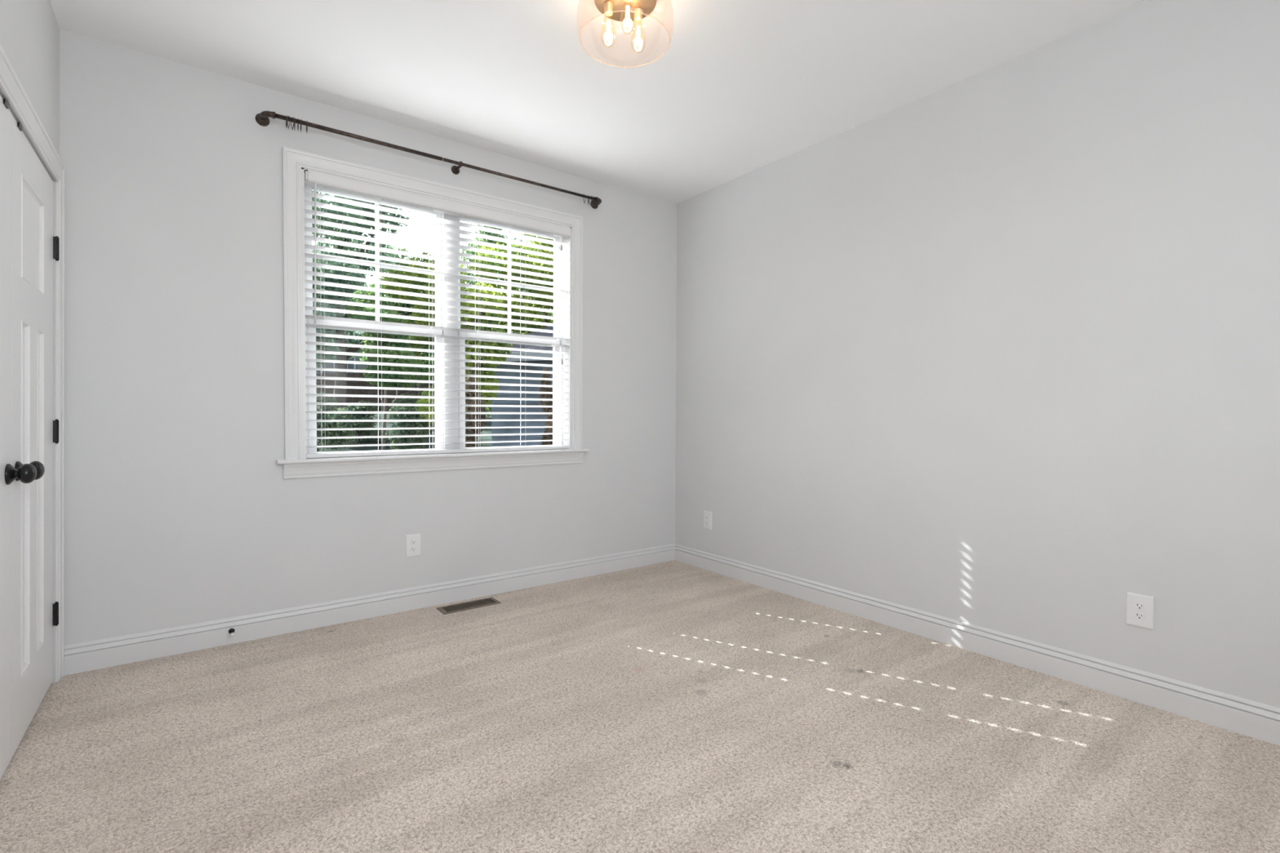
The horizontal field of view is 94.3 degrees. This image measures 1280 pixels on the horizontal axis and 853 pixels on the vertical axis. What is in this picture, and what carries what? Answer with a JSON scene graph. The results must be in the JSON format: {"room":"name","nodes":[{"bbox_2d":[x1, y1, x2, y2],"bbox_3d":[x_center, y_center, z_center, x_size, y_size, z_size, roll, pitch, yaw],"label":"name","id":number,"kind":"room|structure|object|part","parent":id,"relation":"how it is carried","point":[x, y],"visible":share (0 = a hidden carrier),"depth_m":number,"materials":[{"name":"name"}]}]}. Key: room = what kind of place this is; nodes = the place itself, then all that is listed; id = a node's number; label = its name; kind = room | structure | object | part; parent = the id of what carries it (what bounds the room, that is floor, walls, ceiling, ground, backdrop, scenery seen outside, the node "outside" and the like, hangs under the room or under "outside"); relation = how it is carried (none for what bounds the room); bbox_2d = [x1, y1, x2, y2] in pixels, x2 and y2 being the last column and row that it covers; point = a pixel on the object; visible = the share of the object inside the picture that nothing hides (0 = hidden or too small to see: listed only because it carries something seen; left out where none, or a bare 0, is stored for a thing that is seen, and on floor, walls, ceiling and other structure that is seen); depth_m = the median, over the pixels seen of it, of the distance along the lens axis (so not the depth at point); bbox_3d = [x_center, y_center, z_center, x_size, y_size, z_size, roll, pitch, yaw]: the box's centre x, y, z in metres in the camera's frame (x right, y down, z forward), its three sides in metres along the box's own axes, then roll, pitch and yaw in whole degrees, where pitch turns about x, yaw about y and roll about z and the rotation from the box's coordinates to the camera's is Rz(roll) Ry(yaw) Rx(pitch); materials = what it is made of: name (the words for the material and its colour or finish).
{"room":"empty bedroom","nodes":[
{"label":"empty bedroom","id":0,"kind":"room"},
{"bbox_2d":[0,0,59,684],"bbox_3d":[-1.213,-0.264,0.773,0.135,2.740,4.300,-1,1,-37],"label":"wall","id":1,"kind":"structure","parent":0,"point":[29,29],"depth_m":2.19,"materials":[{"name":"grey paint"}]},
{"bbox_2d":[0,94,36,780],"bbox_3d":[-1.779,0.044,1.610,0.112,2.056,0.710,-1,1,-37],"label":"door","id":2,"kind":"structure","parent":1,"relation":"in","point":[26,473],"depth_m":1.83,"materials":[{"name":"white paint"}]},
{"bbox_3d":[-1.805,0.045,1.602,0.062,2.054,0.692,-1,1,-37],"label":"panel","id":3,"kind":"part","parent":2,"relation":"part of","materials":[{"name":"white paint"}]},
{"bbox_3d":[-1.956,0.149,1.854,0.027,0.066,0.066,-1,1,-37],"label":"knob","id":4,"kind":"part","parent":2,"relation":"part of","materials":[{"name":"black metal"}]},
{"bbox_2d":[0,43,64,682],"bbox_3d":[-1.988,-0.003,1.902,0.047,2.164,1.542,-1,1,-37],"label":"trim","id":5,"kind":"structure","parent":1,"relation":"attached to","point":[11,85],"depth_m":2.47,"materials":[{"name":"white paint"}]},
{"bbox_2d":[11,114,59,758],"bbox_3d":[-2.209,0.031,2.183,0.112,2.056,0.716,-1,1,-37],"label":"door","id":6,"kind":"structure","parent":1,"relation":"in","point":[34,247],"depth_m":2.12,"materials":[{"name":"white paint"}]},
{"bbox_3d":[-2.031,0.146,1.954,0.027,0.066,0.066,-1,1,-37],"label":"knob","id":7,"kind":"part","parent":6,"relation":"part of","materials":[{"name":"black metal"}]},
{"bbox_2d":[59,29,676,645],"bbox_3d":[-1.394,-0.270,3.427,4.300,2.840,0.160,-1,1,-37],"label":"wall","id":8,"kind":"structure","parent":0,"point":[180,509],"depth_m":2.90,"materials":[{"name":"grey paint"}]},
{"bbox_2d":[228,628,235,636],"bbox_3d":[-1.968,0.996,2.865,0.026,0.026,0.070,-1,1,-37],"label":"door stop","id":9,"kind":"object","parent":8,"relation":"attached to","point":[231,631],"visible":1,"depth_m":2.88,"materials":[{"name":"black"}]},
{"bbox_2d":[63,543,675,675],"bbox_3d":[-1.095,0.986,3.572,3.432,0.125,0.015,-1,1,-37],"label":"baseboard","id":10,"kind":"structure","parent":8,"relation":"attached to","point":[81,657],"depth_m":3.14,"materials":[{"name":"white paint"}]},
{"bbox_2d":[405,533,421,557],"bbox_3d":[-1.301,0.684,3.413,0.085,0.129,0.010,-1,1,-37],"label":"wall outlet","id":11,"kind":"object","parent":8,"relation":"attached to","point":[413,542],"visible":1,"depth_m":3.41,"materials":[{"name":"white plastic"}]},
{"bbox_2d":[410,546,417,551],"bbox_3d":[-1.300,0.704,3.411,0.036,0.028,0.003,-1,1,-37],"label":"receptacle","id":12,"kind":"object","parent":11,"relation":"attached to","point":[413,548],"depth_m":3.41,"materials":[{"name":"white plastic"}]},
{"bbox_2d":[410,539,417,545],"bbox_3d":[-1.299,0.665,3.410,0.036,0.028,0.003,-1,1,-37],"label":"receptacle","id":13,"kind":"object","parent":11,"relation":"attached to","point":[413,542],"depth_m":3.41,"materials":[{"name":"white plastic"}]},
{"bbox_2d":[255,111,601,208],"bbox_3d":[-1.061,-1.525,3.482,2.003,0.062,0.106,-1,1,-37],"label":"curtain rod","id":14,"kind":"object","parent":8,"relation":"attached to","point":[262,119],"visible":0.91,"depth_m":3.26,"materials":[{"name":"brown metal"}]},
{"bbox_2d":[276,146,589,479],"bbox_3d":[-1.145,-0.579,3.592,1.827,1.674,0.244,-1,1,-37],"label":"window","id":15,"kind":"structure","parent":8,"relation":"in","point":[295,464],"depth_m":3.48,"materials":[{"name":"white paint"}]},
{"bbox_3d":[-1.501,-0.929,3.396,0.722,0.758,0.028,-1,1,-37],"label":"sash","id":16,"kind":"part","parent":15,"relation":"part of","materials":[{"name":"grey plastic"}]},
{"bbox_3d":[-1.487,-0.211,3.386,0.717,0.756,0.028,-1,1,-37],"label":"sash","id":17,"kind":"part","parent":15,"relation":"part of","materials":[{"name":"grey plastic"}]},
{"bbox_3d":[-1.107,0.171,3.554,1.827,0.020,0.109,-1,1,-37],"label":"sill","id":18,"kind":"part","parent":15,"relation":"part of","materials":[{"name":"white paint"}]},
{"bbox_3d":[-1.171,-0.582,3.631,1.593,1.518,0.090,-1,1,-37],"label":"mullion frame","id":19,"kind":"part","parent":15,"relation":"part of","materials":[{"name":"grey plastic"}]},
{"bbox_2d":[304,169,571,457],"bbox_3d":[-1.115,-0.589,3.564,1.573,1.493,0.071,-1,1,-37],"label":"window blind","id":20,"kind":"object","parent":15,"relation":"attached to","point":[316,180],"visible":0.99,"depth_m":3.46,"materials":[{"name":"white plastic"}]},
{"bbox_3d":[-1.682,-0.557,3.149,0.056,1.413,0.002,1,2,44],"label":"ladder cord","id":21,"kind":"part","parent":20,"relation":"part of","materials":[{"name":"white fabric"}]},
{"bbox_3d":[-1.455,-0.559,3.320,0.003,1.413,0.055,-1,2,-44],"label":"ladder cord","id":22,"kind":"part","parent":20,"relation":"part of","materials":[{"name":"white plastic"}]},
{"bbox_3d":[-1.225,-0.562,3.492,0.007,1.413,0.055,-1,2,-45],"label":"ladder cord","id":23,"kind":"part","parent":20,"relation":"part of","materials":[{"name":"white fabric"}]},
{"bbox_3d":[-1.124,0.147,3.585,1.570,0.020,0.052,-1,1,-37],"label":"rail","id":24,"kind":"part","parent":20,"relation":"part of","materials":[{"name":"white plastic"}]},
{"bbox_3d":[-0.999,-0.565,3.662,0.056,1.413,0.007,1,2,44],"label":"ladder cord","id":25,"kind":"part","parent":20,"relation":"part of","materials":[{"name":"white fabric"}]},
{"bbox_3d":[-0.757,-0.568,3.844,0.056,1.413,0.004,1,2,43],"label":"ladder cord","id":26,"kind":"part","parent":20,"relation":"part of","materials":[{"name":"white fabric"}]},
{"bbox_3d":[-0.553,-0.570,3.997,0.008,1.413,0.055,-1,2,-44],"label":"ladder cord","id":27,"kind":"part","parent":20,"relation":"part of","materials":[{"name":"white fabric"}]},
{"bbox_3d":[-0.521,-0.863,3.972,0.002,0.826,0.006,0,1,-3],"label":"lift cord","id":28,"kind":"part","parent":20,"relation":"part of","materials":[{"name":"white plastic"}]},
{"bbox_3d":[-0.854,-0.936,3.882,0.724,0.758,0.028,-1,1,-37],"label":"sash","id":29,"kind":"part","parent":15,"relation":"part of","materials":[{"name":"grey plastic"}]},
{"bbox_3d":[-0.839,-0.219,3.873,0.702,0.756,0.028,-1,1,-37],"label":"sash","id":30,"kind":"part","parent":15,"relation":"part of","materials":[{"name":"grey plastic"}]},
{"bbox_2d":[49,0,1147,204],"bbox_3d":[0.414,-1.683,0.999,4.300,0.100,6.160,-1,1,-37],"label":"ceiling","id":31,"kind":"structure","parent":0,"point":[713,94],"depth_m":2.70,"materials":[{"name":"white paint"}]},
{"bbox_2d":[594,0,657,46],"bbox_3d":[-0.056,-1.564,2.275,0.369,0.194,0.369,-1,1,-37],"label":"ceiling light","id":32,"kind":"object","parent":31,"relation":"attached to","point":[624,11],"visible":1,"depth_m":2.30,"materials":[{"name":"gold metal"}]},
{"bbox_2d":[603,0,613,16],"bbox_3d":[-0.122,-1.609,2.290,0.040,0.038,0.040,-1,1,-37],"label":"socket","id":33,"kind":"object","parent":32,"relation":"attached to","point":[608,6],"depth_m":2.28,"materials":[{"name":"gold metal"}]},
{"bbox_2d":[633,7,643,22],"bbox_3d":[-0.007,-1.609,2.326,0.040,0.038,0.040,-1,1,-37],"label":"socket","id":34,"kind":"object","parent":32,"relation":"attached to","point":[637,11],"depth_m":2.31,"materials":[{"name":"gold metal"}]},
{"bbox_2d":[0,560,1279,852],"bbox_3d":[-0.108,1.093,1.636,4.180,0.001,4.300,-1,1,-37],"label":"floor","id":35,"kind":"structure","parent":0,"point":[674,706],"depth_m":2.01,"materials":[{"name":"beige carpet"}]},
{"bbox_2d":[435,597,501,614],"bbox_3d":[-1.001,1.078,3.482,0.341,0.066,0.132,-1,1,-37],"label":"floor vent","id":36,"kind":"object","parent":35,"relation":"in","point":[470,605],"visible":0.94,"depth_m":3.47,"materials":[{"name":"black metal"}]},
{"bbox_2d":[675,0,1279,707],"bbox_3d":[2.127,-0.231,2.220,0.120,2.840,6.000,-1,1,-37],"label":"wall","id":37,"kind":"structure","parent":0,"point":[997,348],"depth_m":2.64,"materials":[{"name":"grey paint"}]},
{"bbox_2d":[703,510,711,529],"bbox_3d":[0.490,0.680,4.306,0.010,0.129,0.085,-1,1,-37],"label":"wall outlet","id":38,"kind":"object","parent":37,"relation":"attached to","point":[707,515],"visible":1,"depth_m":4.30,"materials":[{"name":"white plastic"}]},
{"bbox_2d":[675,543,1279,746],"bbox_3d":[1.557,1.011,2.885,0.015,0.125,4.300,-1,1,-37],"label":"baseboard","id":39,"kind":"structure","parent":37,"relation":"attached to","point":[1251,718],"depth_m":2.63,"materials":[{"name":"white paint"}]},
{"bbox_2d":[1126,591,1154,630],"bbox_3d":[1.968,0.726,2.339,0.010,0.129,0.085,-1,1,-37],"label":"wall outlet","id":40,"kind":"object","parent":37,"relation":"attached to","point":[1140,607],"visible":1,"depth_m":2.33,"materials":[{"name":"white plastic"}]},
{"bbox_2d":[1133,612,1145,620],"bbox_3d":[1.965,0.746,2.337,0.003,0.028,0.036,-1,1,-37],"label":"receptacle","id":41,"kind":"object","parent":40,"relation":"attached to","point":[1137,615],"depth_m":2.34,"materials":[{"name":"white plastic"}]},
{"bbox_2d":[1133,601,1145,610],"bbox_3d":[1.966,0.707,2.337,0.003,0.028,0.036,-1,1,-37],"label":"receptacle","id":42,"kind":"object","parent":40,"relation":"attached to","point":[1138,606],"depth_m":2.34,"materials":[{"name":"white plastic"}]},
{"label":"outside","id":43,"kind":"structure","parent":0,"visible":0},
{"bbox_2d":[316,400,492,452],"bbox_3d":[-19.461,-2.384,43.310,75.000,6.158,85.000,-1,1,-37],"label":"ground","id":44,"kind":"structure","parent":43,"point":[488,424],"depth_m":15.82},
{"bbox_2d":[311,191,340,368],"bbox_3d":[-8.016,-2.907,13.045,2.531,7.106,2.492,-1,1,-37],"label":"tree","id":45,"kind":"object","parent":44,"relation":"on","point":[318,339],"visible":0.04,"depth_m":13.29,"materials":[{"name":"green plant"}]},
{"bbox_2d":[315,391,358,452],"bbox_3d":[-6.419,0.038,11.956,1.284,1.517,1.344,0,1,-6],"label":"shrub","id":46,"kind":"object","parent":44,"relation":"on","point":[331,442],"visible":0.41,"depth_m":11.91,"materials":[{"name":"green plant"}]},
{"bbox_2d":[326,400,386,443],"bbox_3d":[-7.163,-0.076,14.928,1.416,1.192,1.896,0,1,-14],"label":"shrub","id":47,"kind":"object","parent":44,"relation":"on","point":[351,407],"visible":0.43,"depth_m":14.62,"materials":[{"name":"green plant"}]},
{"bbox_2d":[311,191,409,408],"bbox_3d":[-8.968,-3.956,17.470,4.024,8.399,4.133,-1,2,-42],"label":"tree","id":48,"kind":"object","parent":44,"relation":"on","point":[342,340],"visible":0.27,"depth_m":17.27,"materials":[{"name":"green plant"}]},
{"bbox_2d":[344,275,387,315],"bbox_3d":[-27.006,-9.785,57.910,6.483,11.999,6.244,0,1,-1],"label":"tree","id":49,"kind":"object","parent":44,"relation":"on","point":[364,285],"visible":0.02,"depth_m":57.48,"materials":[{"name":"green plant"}]},
{"bbox_2d":[315,373,435,411],"bbox_3d":[-12.154,-1.403,26.458,9.486,1.994,0.060,0,1,6],"label":"fence","id":50,"kind":"object","parent":44,"relation":"on","point":[324,382],"visible":0.19,"depth_m":26.49,"materials":[{"name":"brown wood"}]},
{"bbox_3d":[-12.152,-1.986,26.435,9.486,0.090,0.038,0,1,6],"label":"rail","id":51,"kind":"part","parent":50,"relation":"part of","materials":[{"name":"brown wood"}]},
{"bbox_2d":[344,283,422,450],"bbox_3d":[-5.650,-1.235,13.192,1.538,3.921,2.002,-1,1,-37],"label":"tree","id":52,"kind":"object","parent":44,"relation":"on","point":[378,343],"visible":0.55,"depth_m":12.84,"materials":[{"name":"green plant"}]},
{"bbox_2d":[358,245,435,417],"bbox_3d":[-9.429,-3.790,23.494,3.234,7.029,4.060,0,1,-20],"label":"tree","id":53,"kind":"object","parent":44,"relation":"on","point":[427,370],"visible":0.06,"depth_m":23.83,"materials":[{"name":"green plant"}]},
{"bbox_2d":[315,317,484,400],"bbox_3d":[-16.823,-3.934,39.401,11.215,6.753,8.720,0,1,5],"label":"neighbor house","id":54,"kind":"structure","parent":44,"relation":"on","point":[330,365],"depth_m":35.43,"materials":[{"name":"beige"}]},
{"bbox_3d":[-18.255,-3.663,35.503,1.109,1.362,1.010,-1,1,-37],"label":"house pane","id":55,"kind":"part","parent":54,"relation":"part of","materials":[{"name":"glass"}]},
{"bbox_3d":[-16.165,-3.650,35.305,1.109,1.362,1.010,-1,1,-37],"label":"house pane","id":56,"kind":"part","parent":54,"relation":"part of","materials":[{"name":"glass"}]},
{"bbox_2d":[368,250,435,399],"bbox_3d":[-5.791,-1.908,15.166,2.109,4.936,2.058,-1,1,-37],"label":"tree","id":57,"kind":"object","parent":44,"relation":"on","point":[413,345],"visible":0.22,"depth_m":14.85,"materials":[{"name":"green plant"}]},
{"bbox_2d":[377,393,435,449],"bbox_3d":[-5.201,-0.023,13.473,1.312,1.481,1.469,-1,1,-37],"label":"shrub","id":58,"kind":"object","parent":44,"relation":"on","point":[397,408],"visible":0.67,"depth_m":13.08,"materials":[{"name":"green plant"}]},
{"bbox_2d":[419,288,463,373],"bbox_3d":[-9.538,-4.283,30.241,3.792,6.966,3.394,0,1,-9],"label":"tree","id":59,"kind":"object","parent":44,"relation":"on","point":[433,354],"visible":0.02,"depth_m":29.39,"materials":[{"name":"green plant"}]},
{"bbox_2d":[416,262,512,426],"bbox_3d":[-3.288,-1.036,11.130,1.679,4.082,1.545,0,1,-27],"label":"tree","id":60,"kind":"object","parent":44,"relation":"on","point":[482,387],"visible":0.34,"depth_m":10.95,"materials":[{"name":"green plant"}]},
{"bbox_2d":[465,373,486,447],"bbox_3d":[-2.685,0.151,9.521,0.474,2.007,0.500,-1,1,-37],"label":"shrub","id":61,"kind":"object","parent":44,"relation":"on","point":[478,402],"visible":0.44,"depth_m":9.48,"materials":[{"name":"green plant"}]},
{"bbox_2d":[460,224,511,417],"bbox_3d":[-6.327,-4.837,24.665,2.581,9.264,2.958,-1,1,-37],"label":"tree","id":62,"kind":"object","parent":44,"relation":"on","point":[489,410],"visible":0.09,"depth_m":24.54,"materials":[{"name":"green plant"}]},
{"bbox_2d":[468,233,553,334],"bbox_3d":[-2.765,-3.323,16.877,4.038,7.752,3.908,-1,1,-37],"label":"tree","id":63,"kind":"object","parent":44,"relation":"on","point":[514,295],"visible":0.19,"depth_m":16.24,"materials":[{"name":"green plant"}]},
{"bbox_2d":[491,325,553,446],"bbox_3d":[-0.885,-0.888,15.251,3.231,3.586,6.720,1,1,22],"label":"neighbor house","id":64,"kind":"structure","parent":44,"relation":"on","point":[494,409],"depth_m":12.70,"materials":[{"name":"blue"}]},
{"bbox_2d":[502,235,553,333],"bbox_3d":[-7.100,-6.633,38.014,5.785,10.698,5.683,-1,1,-37],"label":"tree","id":65,"kind":"object","parent":44,"relation":"on","point":[507,236],"visible":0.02,"depth_m":36.71,"materials":[{"name":"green plant"}]},
{"bbox_2d":[535,368,552,444],"bbox_3d":[-1.418,0.136,9.521,0.409,2.150,0.471,-1,1,-37],"label":"shrub","id":66,"kind":"object","parent":44,"relation":"on","point":[549,416],"visible":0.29,"depth_m":9.42,"materials":[{"name":"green plant"}]}
]}

